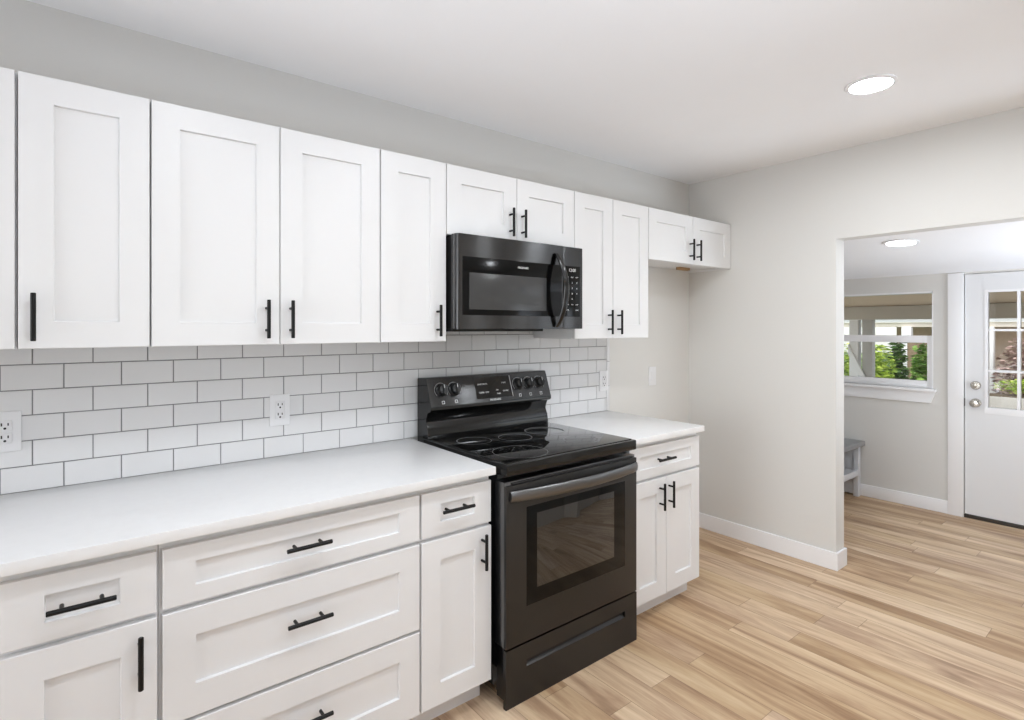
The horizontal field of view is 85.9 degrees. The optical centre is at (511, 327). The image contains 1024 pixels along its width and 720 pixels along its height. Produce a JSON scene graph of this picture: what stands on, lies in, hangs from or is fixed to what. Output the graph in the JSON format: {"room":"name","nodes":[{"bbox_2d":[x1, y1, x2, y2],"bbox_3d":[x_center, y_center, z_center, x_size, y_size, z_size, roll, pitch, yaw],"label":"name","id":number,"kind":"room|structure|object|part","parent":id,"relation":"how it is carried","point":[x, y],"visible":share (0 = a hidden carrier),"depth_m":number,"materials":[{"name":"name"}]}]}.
{"room":"kitchen","nodes":[
{"label":"kitchen","id":0,"kind":"room"},
{"bbox_2d":[0,0,688,440],"bbox_3d":[-0.407,0.193,2.741,7.980,2.475,0.120,0,0,-38],"label":"wall","id":1,"kind":"structure","parent":0,"point":[38,39],"depth_m":2.46,"materials":[{"name":"beige paint"}]},
{"bbox_2d":[0,67,17,349],"bbox_3d":[-1.622,-0.321,1.464,0.467,0.762,0.363,0,0,-38],"label":"upper cabinet","id":2,"kind":"object","parent":1,"relation":"attached to","point":[8,77],"visible":0.67,"depth_m":1.49,"materials":[{"name":"white paint"}]},
{"bbox_2d":[18,71,149,348],"bbox_3d":[-1.318,-0.321,1.706,0.304,0.762,0.363,0,0,-38],"label":"upper cabinet","id":3,"kind":"object","parent":1,"relation":"attached to","point":[84,150],"visible":1,"depth_m":1.59,"materials":[{"name":"white paint"}]},
{"bbox_3d":[-1.310,-0.029,1.505,0.012,0.132,0.038,0,0,-38],"label":"handle","id":4,"kind":"part","parent":3,"relation":"part of","materials":[{"name":"black metal"}]},
{"bbox_2d":[150,100,379,346],"bbox_3d":[-0.902,-0.321,2.036,0.755,0.762,0.363,0,0,-38],"label":"upper cabinet","id":5,"kind":"object","parent":1,"relation":"attached to","point":[261,234],"visible":0.96,"depth_m":1.88,"materials":[{"name":"white paint"}]},
{"bbox_3d":[-0.967,-0.321,1.815,0.376,0.760,0.020,0,0,-38],"label":"door","id":6,"kind":"part","parent":5,"relation":"part of","materials":[{"name":"white paint"}]},
{"bbox_3d":[-0.835,-0.029,1.882,0.012,0.132,0.038,0,0,-38],"label":"handle","id":7,"kind":"part","parent":5,"relation":"part of","materials":[{"name":"black metal"}]},
{"bbox_3d":[-0.773,-0.029,1.932,0.012,0.132,0.038,0,0,-38],"label":"handle","id":8,"kind":"part","parent":5,"relation":"part of","materials":[{"name":"black metal"}]},
{"bbox_3d":[-0.671,-0.321,2.050,0.373,0.760,0.020,0,0,-38],"label":"door","id":9,"kind":"part","parent":5,"relation":"part of","materials":[{"name":"white paint"}]},
{"bbox_2d":[0,331,609,494],"bbox_3d":[-0.732,0.270,2.399,3.441,0.504,0.009,0,0,-38],"label":"tile backsplash","id":10,"kind":"structure","parent":1,"relation":"attached to","point":[89,414],"depth_m":2.11,"materials":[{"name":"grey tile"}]},
{"bbox_2d":[0,411,21,451],"bbox_3d":[-1.581,0.326,1.714,0.077,0.125,0.009,0,0,-38],"label":"outlet","id":11,"kind":"object","parent":10,"relation":"attached to","point":[10,422],"visible":1,"depth_m":1.72,"materials":[{"name":"white plastic"}]},
{"bbox_2d":[0,420,11,431],"bbox_3d":[-1.579,0.306,1.712,0.034,0.033,0.004,0,0,-38],"label":"socket","id":12,"kind":"object","parent":11,"relation":"attached to","point":[5,425],"depth_m":1.71,"materials":[{"name":"white plastic"}]},
{"bbox_2d":[0,433,11,443],"bbox_3d":[-1.579,0.345,1.712,0.034,0.033,0.004,0,0,-38],"label":"socket","id":13,"kind":"object","parent":11,"relation":"attached to","point":[5,438],"depth_m":1.71,"materials":[{"name":"white plastic"}]},
{"bbox_2d":[270,394,289,425],"bbox_3d":[-0.939,0.334,2.224,0.077,0.125,0.009,0,0,-38],"label":"outlet","id":14,"kind":"object","parent":10,"relation":"attached to","point":[279,404],"visible":1,"depth_m":2.22,"materials":[{"name":"white plastic"}]},
{"bbox_2d":[276,401,284,409],"bbox_3d":[-0.938,0.314,2.223,0.034,0.033,0.004,0,0,-38],"label":"socket","id":15,"kind":"object","parent":14,"relation":"attached to","point":[280,405],"depth_m":2.22,"materials":[{"name":"white plastic"}]},
{"bbox_2d":[276,410,284,418],"bbox_3d":[-0.938,0.353,2.223,0.034,0.033,0.004,0,0,-38],"label":"socket","id":16,"kind":"object","parent":14,"relation":"attached to","point":[280,414],"depth_m":2.22,"materials":[{"name":"white plastic"}]},
{"bbox_2d":[599,371,607,390],"bbox_3d":[0.573,0.333,3.424,0.077,0.125,0.009,0,0,-38],"label":"outlet","id":17,"kind":"object","parent":10,"relation":"attached to","point":[603,375],"visible":1,"depth_m":3.42,"materials":[{"name":"white plastic"}]},
{"bbox_3d":[0.605,0.290,3.460,0.025,0.460,0.005,0,0,-38],"label":"edge trim","id":18,"kind":"part","parent":10,"relation":"part of","materials":[{"name":"white tile"}]},
{"bbox_2d":[378,149,445,342],"bbox_3d":[-0.487,-0.321,2.366,0.301,0.762,0.363,0,0,-38],"label":"upper cabinet","id":19,"kind":"object","parent":1,"relation":"attached to","point":[412,188],"visible":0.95,"depth_m":2.25,"materials":[{"name":"white paint"}]},
{"bbox_3d":[-0.304,-0.029,2.304,0.012,0.132,0.038,0,0,-38],"label":"handle","id":20,"kind":"part","parent":19,"relation":"part of","materials":[{"name":"black metal"}]},
{"bbox_2d":[446,164,573,247],"bbox_3d":[-0.069,-0.550,2.699,0.765,0.304,0.363,0,0,-38],"label":"upper cabinet","id":21,"kind":"object","parent":1,"relation":"attached to","point":[481,203],"visible":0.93,"depth_m":2.55,"materials":[{"name":"white paint"}]},
{"bbox_3d":[-0.134,-0.550,2.476,0.383,0.302,0.020,0,0,-38],"label":"door","id":22,"kind":"part","parent":21,"relation":"part of","materials":[{"name":"white paint"}]},
{"bbox_3d":[0.002,-0.487,2.547,0.012,0.132,0.038,0,0,-38],"label":"handle","id":23,"kind":"part","parent":21,"relation":"part of","materials":[{"name":"black metal"}]},
{"bbox_2d":[446,233,581,331],"bbox_3d":[-0.037,-0.189,2.656,0.747,0.414,0.450,0,0,-38],"label":"microwave","id":24,"kind":"object","parent":21,"relation":"attached to","point":[493,283],"visible":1,"depth_m":2.47,"materials":[{"name":"black plastic"}]},
{"bbox_3d":[0.014,-0.178,2.497,0.575,0.249,0.011,0,0,-38],"label":"door glass","id":25,"kind":"part","parent":24,"relation":"part of","materials":[{"name":"black glass"}]},
{"bbox_3d":[0.237,-0.178,2.628,0.073,0.354,0.032,0,0,28],"label":"handle","id":26,"kind":"part","parent":24,"relation":"part of","materials":[{"name":"black metal"}]},
{"bbox_3d":[0.287,-0.195,2.737,0.138,0.404,0.045,0,0,-38],"label":"control panel","id":27,"kind":"part","parent":24,"relation":"part of","materials":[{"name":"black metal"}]},
{"bbox_3d":[0.058,-0.487,2.592,0.012,0.132,0.038,0,0,-38],"label":"handle","id":28,"kind":"part","parent":21,"relation":"part of","materials":[{"name":"black metal"}]},
{"bbox_3d":[0.166,-0.550,2.714,0.377,0.302,0.020,0,0,-38],"label":"door","id":29,"kind":"part","parent":21,"relation":"part of","materials":[{"name":"white paint"}]},
{"bbox_2d":[534,191,647,338],"bbox_3d":[0.469,-0.321,3.125,0.603,0.762,0.363,0,0,-38],"label":"upper cabinet","id":30,"kind":"object","parent":1,"relation":"attached to","point":[611,235],"visible":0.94,"depth_m":3.00,"materials":[{"name":"white paint"}]},
{"bbox_3d":[0.431,-0.321,2.925,0.292,0.760,0.020,0,0,-38],"label":"door","id":31,"kind":"part","parent":30,"relation":"part of","materials":[{"name":"white paint"}]},
{"bbox_3d":[0.535,-0.029,2.971,0.012,0.132,0.038,0,0,-38],"label":"handle","id":32,"kind":"part","parent":30,"relation":"part of","materials":[{"name":"black metal"}]},
{"bbox_3d":[0.595,-0.029,3.018,0.012,0.132,0.038,0,0,-38],"label":"handle","id":33,"kind":"part","parent":30,"relation":"part of","materials":[{"name":"black metal"}]},
{"bbox_3d":[0.667,-0.321,3.113,0.306,0.760,0.020,0,0,-38],"label":"door","id":34,"kind":"part","parent":30,"relation":"part of","materials":[{"name":"white paint"}]},
{"bbox_2d":[649,367,655,385],"bbox_3d":[0.956,0.331,3.742,0.077,0.125,0.008,0,0,-38],"label":"light switch","id":35,"kind":"object","parent":1,"relation":"attached to","point":[652,370],"visible":1,"depth_m":3.73,"materials":[{"name":"white plastic"}]},
{"bbox_2d":[648,207,730,272],"bbox_3d":[1.057,-0.548,3.593,0.894,0.308,0.363,0,0,-38],"label":"upper cabinet","id":36,"kind":"object","parent":1,"relation":"attached to","point":[676,241],"visible":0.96,"depth_m":3.46,"materials":[{"name":"white paint"}]},
{"bbox_3d":[0.965,-0.550,3.349,0.444,0.302,0.020,0,0,-38],"label":"door","id":37,"kind":"part","parent":36,"relation":"part of","materials":[{"name":"white paint"}]},
{"bbox_3d":[1.131,-0.487,3.444,0.012,0.132,0.038,0,0,-38],"label":"handle","id":38,"kind":"part","parent":36,"relation":"part of","materials":[{"name":"black metal"}]},
{"bbox_3d":[1.191,-0.487,3.492,0.012,0.132,0.038,0,0,-38],"label":"handle","id":39,"kind":"part","parent":36,"relation":"part of","materials":[{"name":"black metal"}]},
{"bbox_3d":[1.315,-0.550,3.628,0.444,0.302,0.020,0,0,-38],"label":"door","id":40,"kind":"part","parent":36,"relation":"part of","materials":[{"name":"white paint"}]},
{"bbox_2d":[27,0,1023,183],"bbox_3d":[-0.018,-1.094,0.846,6.230,0.100,3.610,0,0,-38],"label":"ceiling","id":41,"kind":"structure","parent":0,"point":[684,91],"depth_m":2.15,"materials":[{"name":"paint"}]},
{"bbox_2d":[844,74,897,94],"bbox_3d":[1.539,-1.039,2.358,0.194,0.008,0.194,0,0,-38],"label":"recessed light","id":42,"kind":"object","parent":41,"relation":"in","point":[874,83],"visible":1,"depth_m":2.35,"materials":[{"name":"white paint"}]},
{"bbox_2d":[431,492,1023,719],"bbox_3d":[0.666,1.461,1.390,7.980,0.060,3.610,0,0,-38],"label":"floor","id":43,"kind":"structure","parent":0,"point":[923,619],"depth_m":2.54,"materials":[{"name":"brown wood"}]},
{"bbox_2d":[0,545,157,719],"bbox_3d":[-1.224,0.991,1.567,0.304,0.879,0.695,0,0,-38],"label":"base cabinet","id":44,"kind":"object","parent":43,"relation":"on","point":[79,639],"visible":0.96,"depth_m":1.33,"materials":[{"name":"white paint"}]},
{"bbox_3d":[-1.038,0.656,1.332,0.296,0.156,0.020,0,0,-38],"label":"drawer","id":45,"kind":"part","parent":44,"relation":"part of","materials":[{"name":"white paint"}]},
{"bbox_3d":[-1.038,1.040,1.333,0.298,0.585,0.020,0,0,-38],"label":"door","id":46,"kind":"part","parent":44,"relation":"part of","materials":[{"name":"white paint"}]},
{"bbox_3d":[-1.022,0.657,1.308,0.132,0.012,0.038,0,0,-38],"label":"handle","id":47,"kind":"part","parent":44,"relation":"part of","materials":[{"name":"black metal"}]},
{"bbox_3d":[-0.932,0.839,1.379,0.012,0.132,0.038,0,0,-38],"label":"handle","id":48,"kind":"part","parent":44,"relation":"part of","materials":[{"name":"black metal"}]},
{"bbox_2d":[158,491,418,719],"bbox_3d":[-0.805,0.991,1.900,0.762,0.879,0.695,0,0,-38],"label":"base cabinet","id":49,"kind":"object","parent":43,"relation":"on","point":[315,615],"visible":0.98,"depth_m":1.64,"materials":[{"name":"white paint"}]},
{"bbox_2d":[0,438,495,576],"bbox_3d":[-1.044,0.537,1.718,1.969,0.030,0.687,0,0,-38],"label":"countertop","id":50,"kind":"structure","parent":49,"relation":"on","point":[55,526],"depth_m":1.68,"materials":[{"name":"white stone"}]},
{"bbox_3d":[-0.618,0.656,1.666,0.751,0.156,0.020,0,0,-38],"label":"drawer","id":51,"kind":"part","parent":49,"relation":"part of","materials":[{"name":"white paint"}]},
{"bbox_3d":[-0.618,1.191,1.666,0.751,0.283,0.020,0,0,-38],"label":"drawer","id":52,"kind":"part","parent":49,"relation":"part of","materials":[{"name":"white paint"}]},
{"bbox_3d":[-0.605,0.649,1.639,0.132,0.012,0.038,0,0,-38],"label":"handle","id":53,"kind":"part","parent":49,"relation":"part of","materials":[{"name":"black metal"}]},
{"bbox_3d":[-0.603,0.872,1.641,0.132,0.012,0.038,0,0,-38],"label":"handle","id":54,"kind":"part","parent":49,"relation":"part of","materials":[{"name":"black metal"}]},
{"bbox_3d":[-0.603,1.171,1.641,0.132,0.012,0.038,0,0,-38],"label":"handle","id":55,"kind":"part","parent":49,"relation":"part of","materials":[{"name":"black metal"}]},
{"bbox_2d":[410,476,490,719],"bbox_3d":[-0.388,0.991,2.232,0.302,0.879,0.695,0,0,-38],"label":"base cabinet","id":56,"kind":"object","parent":43,"relation":"on","point":[454,542],"visible":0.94,"depth_m":1.99,"materials":[{"name":"white paint"}]},
{"bbox_3d":[-0.201,0.656,1.997,0.297,0.156,0.020,0,0,-38],"label":"drawer","id":57,"kind":"part","parent":56,"relation":"part of","materials":[{"name":"white paint"}]},
{"bbox_3d":[-0.201,1.040,1.997,0.298,0.585,0.020,0,0,-38],"label":"door","id":58,"kind":"part","parent":56,"relation":"part of","materials":[{"name":"white paint"}]},
{"bbox_3d":[-0.194,0.646,1.966,0.132,0.012,0.038,0,0,-38],"label":"handle","id":59,"kind":"part","parent":56,"relation":"part of","materials":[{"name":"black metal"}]},
{"bbox_3d":[-0.101,0.832,2.040,0.012,0.132,0.038,0,0,-38],"label":"handle","id":60,"kind":"part","parent":56,"relation":"part of","materials":[{"name":"black metal"}]},
{"bbox_2d":[418,370,637,710],"bbox_3d":[0.077,0.833,2.542,0.771,1.196,0.758,0,0,-38],"label":"electric range","id":61,"kind":"object","parent":43,"relation":"on","point":[563,521],"visible":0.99,"depth_m":2.30,"materials":[{"name":"black metal"}]},
{"bbox_3d":[-0.322,0.292,2.563,0.061,0.063,0.050,0,0,-38],"label":"knob","id":62,"kind":"part","parent":61,"relation":"part of","materials":[{"name":"black plastic"}]},
{"bbox_3d":[-0.266,0.292,2.608,0.061,0.063,0.050,0,0,-38],"label":"knob","id":63,"kind":"part","parent":61,"relation":"part of","materials":[{"name":"black plastic"}]},
{"bbox_3d":[-0.094,0.304,2.760,0.741,0.127,0.046,0,0,-38],"label":"control panel","id":64,"kind":"part","parent":61,"relation":"part of","materials":[{"name":"black metal"}]},
{"bbox_3d":[0.040,0.292,2.851,0.061,0.063,0.050,0,0,-38],"label":"knob","id":65,"kind":"part","parent":61,"relation":"part of","materials":[{"name":"black plastic"}]},
{"bbox_2d":[419,422,635,476],"bbox_3d":[0.066,0.540,2.566,0.758,0.045,0.682,0,0,-38],"label":"cooktop","id":66,"kind":"object","parent":61,"relation":"in","point":[516,448],"depth_m":2.44,"materials":[{"name":"black glass"}]},
{"bbox_3d":[0.096,0.292,2.896,0.061,0.063,0.050,0,0,-38],"label":"knob","id":67,"kind":"part","parent":61,"relation":"part of","materials":[{"name":"black plastic"}]},
{"bbox_3d":[0.152,0.292,2.940,0.061,0.063,0.050,0,0,-38],"label":"knob","id":68,"kind":"part","parent":61,"relation":"part of","materials":[{"name":"black plastic"}]},
{"bbox_3d":[0.249,0.894,2.316,0.757,0.622,0.058,0,0,-38],"label":"oven door","id":69,"kind":"part","parent":61,"relation":"part of","materials":[{"name":"grey metal"}]},
{"bbox_3d":[0.253,1.320,2.311,0.758,0.219,0.070,0,0,-38],"label":"storage drawer","id":70,"kind":"part","parent":61,"relation":"part of","materials":[{"name":"black metal"}]},
{"bbox_3d":[0.293,0.634,2.265,0.733,0.045,0.057,0,0,-38],"label":"oven handle","id":71,"kind":"part","parent":61,"relation":"part of","materials":[{"name":"grey metal"}]},
{"bbox_2d":[626,433,698,614],"bbox_3d":[0.585,0.991,3.004,0.579,0.879,0.695,0,0,-38],"label":"base cabinet","id":72,"kind":"object","parent":43,"relation":"on","point":[667,474],"visible":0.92,"depth_m":2.76,"materials":[{"name":"white paint"}]},
{"bbox_2d":[548,411,703,444],"bbox_3d":[0.580,0.537,3.008,0.588,0.030,0.687,0,0,-38],"label":"countertop","id":73,"kind":"structure","parent":72,"relation":"on","point":[643,429],"depth_m":2.93,"materials":[{"name":"white stone"}]},
{"bbox_3d":[0.657,1.040,2.679,0.284,0.585,0.020,0,0,-38],"label":"door","id":74,"kind":"part","parent":72,"relation":"part of","materials":[{"name":"white paint"}]},
{"bbox_3d":[0.771,0.656,2.770,0.574,0.156,0.020,0,0,-38],"label":"drawer","id":75,"kind":"part","parent":72,"relation":"part of","materials":[{"name":"white paint"}]},
{"bbox_3d":[0.744,0.835,2.712,0.012,0.132,0.038,0,0,-38],"label":"handle","id":76,"kind":"part","parent":72,"relation":"part of","materials":[{"name":"black metal"}]},
{"bbox_3d":[0.763,0.651,2.727,0.132,0.012,0.038,0,0,-38],"label":"handle","id":77,"kind":"part","parent":72,"relation":"part of","materials":[{"name":"black metal"}]},
{"bbox_3d":[0.802,0.835,2.758,0.012,0.132,0.038,0,0,-38],"label":"handle","id":78,"kind":"part","parent":72,"relation":"part of","materials":[{"name":"black metal"}]},
{"bbox_3d":[0.883,1.040,2.859,0.288,0.585,0.020,0,0,-38],"label":"door","id":79,"kind":"part","parent":72,"relation":"part of","materials":[{"name":"white paint"}]},
{"bbox_2d":[844,438,864,496],"bbox_3d":[2.315,1.196,4.471,1.295,0.470,0.552,0,0,-38],"label":"bench","id":80,"kind":"object","parent":43,"relation":"on","point":[851,446],"visible":0.24,"depth_m":4.66,"materials":[{"name":"grey paint"}]},
{"bbox_3d":[2.783,1.206,4.857,0.014,0.410,0.435,0,0,-38],"label":"panel","id":81,"kind":"part","parent":80,"relation":"part of","materials":[{"name":"grey paint"}]},
{"bbox_2d":[844,468,857,481],"bbox_3d":[2.309,1.228,4.479,1.165,0.050,0.513,0,0,-38],"label":"shelf","id":82,"kind":"object","parent":80,"relation":"attached to","point":[849,473],"depth_m":4.59,"materials":[{"name":"grey paint"}]},
{"bbox_3d":[2.929,1.216,4.671,0.045,0.430,0.040,0,0,-38],"label":"leg","id":83,"kind":"part","parent":80,"relation":"part of","materials":[{"name":"grey paint"}]},
{"bbox_2d":[689,107,1023,552],"bbox_3d":[2.381,0.193,2.740,0.115,2.475,3.350,0,0,-38],"label":"wall","id":84,"kind":"structure","parent":0,"point":[766,331],"depth_m":3.40,"materials":[{"name":"beige paint"}]},
{"bbox_2d":[699,512,846,570],"bbox_3d":[1.651,1.379,3.659,0.141,0.104,1.003,0,0,-38],"label":"baseboard","id":85,"kind":"structure","parent":84,"relation":"attached to","point":[828,559],"depth_m":3.50,"materials":[{"name":"white paint"}]},
{"bbox_2d":[844,269,1023,513],"bbox_3d":[3.734,0.281,3.847,0.120,2.300,3.300,0,0,-38],"label":"wall","id":86,"kind":"structure","parent":0,"point":[905,449],"depth_m":4.42,"materials":[{"name":"beige paint"}]},
{"bbox_2d":[844,291,936,402],"bbox_3d":[3.043,0.155,4.681,0.165,0.876,0.955,0,0,-38],"label":"window","id":87,"kind":"structure","parent":86,"relation":"in","point":[869,387],"depth_m":4.50,"materials":[{"name":"white paint"}]},
{"bbox_3d":[3.038,0.273,4.673,0.033,0.416,0.897,0,0,-38],"label":"sash","id":88,"kind":"part","parent":87,"relation":"part of","materials":[{"name":"white paint"}]},
{"bbox_2d":[844,483,947,513],"bbox_3d":[3.003,1.382,4.660,0.013,0.098,1.118,0,0,-38],"label":"baseboard","id":89,"kind":"structure","parent":86,"relation":"attached to","point":[919,501],"depth_m":4.44,"materials":[{"name":"white paint"}]},
{"bbox_2d":[844,291,1023,319],"bbox_3d":[4.000,-0.304,5.017,1.749,0.430,6.600,0,0,-38],"label":"porch roof","id":90,"kind":"structure","parent":86,"relation":"attached to","point":[1001,304],"depth_m":5.80,"materials":[{"name":"beige paint"}]},
{"bbox_2d":[948,273,963,516],"bbox_3d":[3.659,0.510,3.831,0.018,1.842,0.998,0,0,-38],"label":"trim","id":91,"kind":"structure","parent":86,"relation":"attached to","point":[956,280],"depth_m":4.17,"materials":[{"name":"white paint"}]},
{"bbox_2d":[964,271,1023,524],"bbox_3d":[3.658,0.501,3.836,0.117,1.803,0.800,0,0,-38],"label":"door","id":92,"kind":"structure","parent":86,"relation":"in","point":[994,436],"depth_m":4.05,"materials":[{"name":"white paint"}]},
{"bbox_3d":[3.433,0.563,4.080,0.069,0.066,0.066,0,0,-38],"label":"knob","id":93,"kind":"part","parent":92,"relation":"part of","materials":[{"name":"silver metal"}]},
{"bbox_3d":[3.688,0.178,3.851,0.052,0.911,0.573,0,0,-38],"label":"lite frame","id":94,"kind":"part","parent":92,"relation":"part of","materials":[{"name":"white paint"}]},
{"bbox_2d":[964,513,1023,529],"bbox_3d":[3.719,1.420,3.879,0.144,0.022,0.808,0,0,-38],"label":"threshold","id":95,"kind":"object","parent":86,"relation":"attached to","point":[1004,523],"depth_m":4.01,"materials":[{"name":"brown metal"}]},
{"bbox_2d":[844,221,1023,279],"bbox_3d":[3.133,-0.637,3.293,1.751,0.464,3.420,0,0,-38],"label":"ceiling","id":96,"kind":"structure","parent":0,"point":[999,246],"depth_m":3.65,"materials":[{"name":"paint"}]},
{"bbox_2d":[882,239,919,246],"bbox_3d":[2.440,-0.530,3.450,0.194,0.025,0.193,0,0,40],"label":"recessed light","id":97,"kind":"object","parent":96,"relation":"in","point":[897,242],"visible":1,"depth_m":3.44,"materials":[{"name":"white paint"}]},
{"label":"outside","id":98,"kind":"structure","parent":0,"visible":0},
{"bbox_3d":[20.673,1.743,11.945,32.400,0.215,12.300,0,0,-38],"label":"driveway","id":99,"kind":"object","parent":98,"visible":0},
{"bbox_2d":[989,393,1023,409],"bbox_3d":[7.610,1.320,7.810,0.540,0.632,1.420,0,0,-38],"label":"planter","id":100,"kind":"object","parent":99,"relation":"on","point":[999,400],"visible":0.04,"depth_m":8.00,"materials":[{"name":"concrete"}]},
{"bbox_2d":[993,379,1023,393],"bbox_3d":[7.601,0.866,7.809,0.453,0.274,1.170,0,0,-38],"label":"shrub","id":101,"kind":"object","parent":100,"relation":"on","point":[1013,389],"visible":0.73,"depth_m":8.10,"materials":[{"name":"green plant"}]},
{"bbox_2d":[990,338,1023,394],"bbox_3d":[7.969,0.908,8.557,0.523,1.498,0.851,0,0,-38],"label":"shrub","id":102,"kind":"object","parent":99,"relation":"on","point":[1012,351],"visible":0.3,"depth_m":8.65,"materials":[{"name":"red plant"}]},
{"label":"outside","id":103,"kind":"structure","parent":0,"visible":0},
{"bbox_2d":[844,353,889,373],"bbox_3d":[16.235,1.751,15.891,34.440,0.200,40.000,0,0,-38],"label":"lawn","id":104,"kind":"structure","parent":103,"point":[844,353],"depth_m":27.46,"materials":[{"name":"green plant"}]},
{"bbox_2d":[844,343,861,375],"bbox_3d":[5.323,1.042,8.904,0.870,1.632,0.691,0,0,-38],"label":"shrub","id":105,"kind":"object","parent":104,"relation":"on","point":[846,365],"visible":0.02,"depth_m":8.79,"materials":[{"name":"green plant"}]},
{"bbox_2d":[861,344,898,377],"bbox_3d":[5.342,1.054,8.059,0.759,1.622,0.547,0,0,-38],"label":"shrub","id":106,"kind":"object","parent":104,"relation":"on","point":[879,366],"visible":0.14,"depth_m":7.96,"materials":[{"name":"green plant"}]},
{"bbox_2d":[885,342,908,378],"bbox_3d":[5.937,0.992,8.482,0.506,1.738,0.359,0,0,-38],"label":"shrub","id":107,"kind":"object","parent":104,"relation":"on","point":[903,371],"visible":0.29,"depth_m":8.43,"materials":[{"name":"green plant"}]},
{"bbox_2d":[907,343,926,379],"bbox_3d":[7.210,1.001,9.286,0.110,1.700,0.890,0,0,-38],"label":"fence","id":108,"kind":"object","parent":104,"relation":"on","point":[910,351],"visible":0.02,"depth_m":9.55,"materials":[{"name":"brown wood"}]},
{"bbox_3d":[6.973,1.001,9.608,0.080,1.700,0.090,0,0,-38],"label":"post","id":109,"kind":"part","parent":108,"relation":"part of","materials":[{"name":"white wood"}]},
{"bbox_2d":[909,343,926,380],"bbox_3d":[6.596,1.023,8.827,0.611,1.687,0.464,0,0,-38],"label":"shrub","id":110,"kind":"object","parent":104,"relation":"on","point":[917,370],"visible":0.26,"depth_m":8.79,"materials":[{"name":"green plant"}]},
{"bbox_2d":[844,318,1023,393],"bbox_3d":[10.647,0.326,9.533,5.100,2.650,15.000,0,0,-38],"label":"house","id":111,"kind":"structure","parent":104,"relation":"on","point":[998,340],"depth_m":9.84,"materials":[{"name":"beige"}]},
{"bbox_3d":[7.169,0.821,9.972,0.120,1.660,0.145,0,0,-38],"label":"porch post","id":112,"kind":"part","parent":111,"relation":"part of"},
{"bbox_3d":[7.889,0.821,9.066,0.120,1.660,0.100,0,0,-38],"label":"porch post","id":113,"kind":"part","parent":111,"relation":"part of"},
{"bbox_3d":[4.113,1.576,5.107,2.039,0.150,6.600,0,0,-38],"label":"porch slab","id":114,"kind":"object","parent":104,"relation":"on","visible":0},
{"bbox_2d":[849,320,860,375],"bbox_3d":[3.955,0.708,6.333,0.100,1.585,0.093,0,0,-38],"label":"porch post","id":115,"kind":"object","parent":114,"relation":"on","point":[854,325],"visible":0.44,"depth_m":6.30,"materials":[{"name":"white wood"}]},
{"bbox_2d":[848,344,865,376],"bbox_3d":[3.941,0.481,6.242,0.034,0.575,0.217,0,0,-38],"label":"brace","id":116,"kind":"object","parent":115,"relation":"attached to","point":[855,362],"visible":0.56,"depth_m":6.25,"materials":[{"name":"white wood"}]},
{"bbox_2d":[862,320,874,376],"bbox_3d":[4.045,0.781,6.236,0.130,1.740,0.130,0,0,-38],"label":"porch post","id":117,"kind":"object","parent":114,"relation":"on","point":[868,326],"visible":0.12,"depth_m":6.20,"materials":[{"name":"grey paint"}]}
]}

